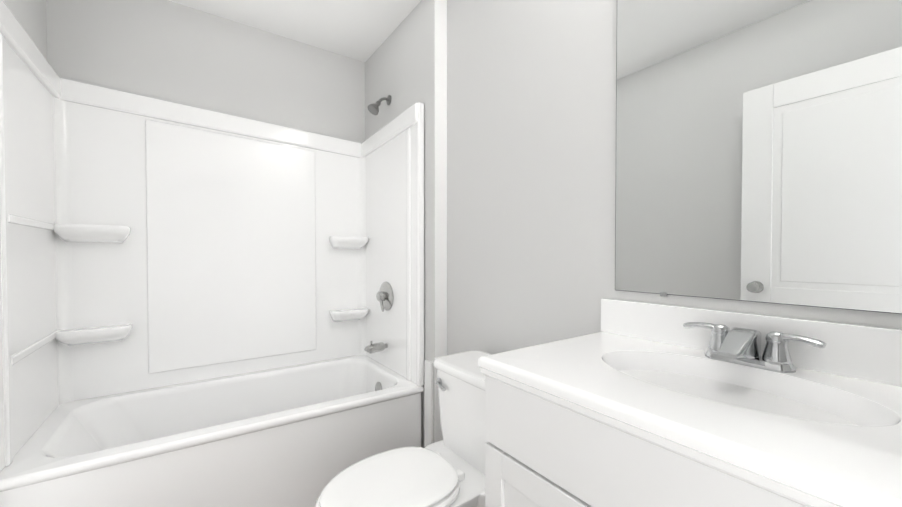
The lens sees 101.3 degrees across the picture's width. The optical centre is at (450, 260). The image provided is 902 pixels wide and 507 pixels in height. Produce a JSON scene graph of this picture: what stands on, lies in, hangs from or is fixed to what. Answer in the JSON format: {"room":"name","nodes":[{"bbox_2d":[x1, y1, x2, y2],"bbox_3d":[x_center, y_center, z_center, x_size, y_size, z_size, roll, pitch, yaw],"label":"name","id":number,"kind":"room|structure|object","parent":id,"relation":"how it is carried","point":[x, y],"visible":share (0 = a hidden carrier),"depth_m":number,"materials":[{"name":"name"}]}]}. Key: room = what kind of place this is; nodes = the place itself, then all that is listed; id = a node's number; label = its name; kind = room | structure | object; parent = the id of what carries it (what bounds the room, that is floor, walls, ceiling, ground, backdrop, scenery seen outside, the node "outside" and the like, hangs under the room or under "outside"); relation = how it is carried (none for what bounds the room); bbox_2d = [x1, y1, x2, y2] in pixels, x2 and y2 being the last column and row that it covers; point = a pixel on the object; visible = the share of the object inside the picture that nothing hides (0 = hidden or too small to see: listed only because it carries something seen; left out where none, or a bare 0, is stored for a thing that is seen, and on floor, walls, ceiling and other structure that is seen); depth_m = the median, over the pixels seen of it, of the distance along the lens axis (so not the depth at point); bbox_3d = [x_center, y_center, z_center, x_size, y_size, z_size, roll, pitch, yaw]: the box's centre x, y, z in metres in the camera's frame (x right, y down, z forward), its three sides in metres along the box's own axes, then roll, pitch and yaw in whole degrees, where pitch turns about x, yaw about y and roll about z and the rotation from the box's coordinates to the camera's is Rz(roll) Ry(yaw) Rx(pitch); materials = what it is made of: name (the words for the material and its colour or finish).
{"room":"bathroom","nodes":[
{"label":"bathroom","id":0,"kind":"room"},
{"bbox_2d":[3,0,46,59],"bbox_3d":[-0.814,-0.089,0.130,0.120,2.520,4.050,-1,1,-35],"label":"wall","id":1,"kind":"structure","parent":0,"point":[30,16],"depth_m":1.56,"materials":[{"name":"grey paint"}]},
{"bbox_2d":[46,0,364,142],"bbox_3d":[-1.188,-0.123,2.271,1.740,2.520,0.120,-1,1,-35],"label":"wall","id":2,"kind":"structure","parent":0,"point":[168,50],"depth_m":2.06,"materials":[{"name":"grey paint"}]},
{"bbox_2d":[169,0,420,61],"bbox_3d":[-0.103,-1.407,0.611,1.860,0.100,4.050,-1,1,-35],"label":"ceiling","id":3,"kind":"structure","parent":0,"point":[361,30],"depth_m":2.11,"materials":[{"name":"white paint"}]},
{"bbox_2d":[365,0,434,447],"bbox_3d":[-0.312,-0.123,2.266,0.076,2.520,0.900,-1,1,-35],"label":"wall","id":4,"kind":"structure","parent":0,"point":[400,65],"depth_m":1.98,"materials":[{"name":"grey paint"}]},
{"bbox_2d":[367,95,390,114],"bbox_3d":[-0.435,-0.948,2.238,0.140,0.139,0.072,-1,1,-35],"label":"shower head","id":5,"kind":"object","parent":4,"relation":"attached to","point":[373,108],"visible":1,"depth_m":2.23},
{"bbox_2d":[424,360,432,446],"bbox_3d":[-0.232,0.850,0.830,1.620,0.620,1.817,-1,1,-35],"label":"trim","id":6,"kind":"structure","parent":4,"relation":"attached to","point":[428,383],"depth_m":1.91,"materials":[{"name":"white paint"}]},
{"bbox_2d":[435,0,446,441],"bbox_3d":[-0.051,-0.117,1.897,0.074,2.520,0.003,-1,1,-35],"label":"wall","id":7,"kind":"structure","parent":0,"point":[440,177],"depth_m":1.89,"materials":[{"name":"white paint"}]},
{"bbox_2d":[447,0,901,354],"bbox_3d":[0.642,-0.104,1.085,0.120,2.520,3.930,-1,1,-35],"label":"wall","id":8,"kind":"structure","parent":0,"point":[531,138],"depth_m":1.43,"materials":[{"name":"grey paint"}]},
{"bbox_2d":[615,0,901,313],"bbox_3d":[0.728,-0.448,0.844,0.008,1.105,0.746,-1,1,-35],"label":"mirror","id":9,"kind":"object","parent":8,"relation":"attached to","point":[758,150],"visible":1,"depth_m":0.86,"materials":[{"name":"silver mirror"}]},
{"bbox_3d":[-0.103,1.213,0.653,1.860,0.100,4.050,-1,1,-35],"label":"floor","id":10,"kind":"structure","parent":0,"visible":0},
{"bbox_2d":[0,0,423,506],"bbox_3d":[-0.997,0.149,1.836,1.536,1.990,0.810,-1,1,-35],"label":"bathtub","id":11,"kind":"object","parent":10,"relation":"on","point":[200,307],"visible":1,"depth_m":1.88,"materials":[{"name":"white plastic"}]},
{"bbox_2d":[315,351,491,506],"bbox_3d":[-0.069,0.773,1.252,0.751,0.760,0.426,-1,1,-35],"label":"toilet","id":12,"kind":"object","parent":10,"relation":"on","point":[448,470],"visible":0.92,"depth_m":1.24,"materials":[{"name":"white ceramic"}]},
{"bbox_2d":[478,298,901,506],"bbox_3d":[0.495,0.645,0.719,0.550,1.034,0.786,-1,1,-35],"label":"bathroom vanity","id":13,"kind":"object","parent":10,"relation":"on","point":[637,404],"visible":1,"depth_m":0.69,"materials":[{"name":"white paint"}]}
]}

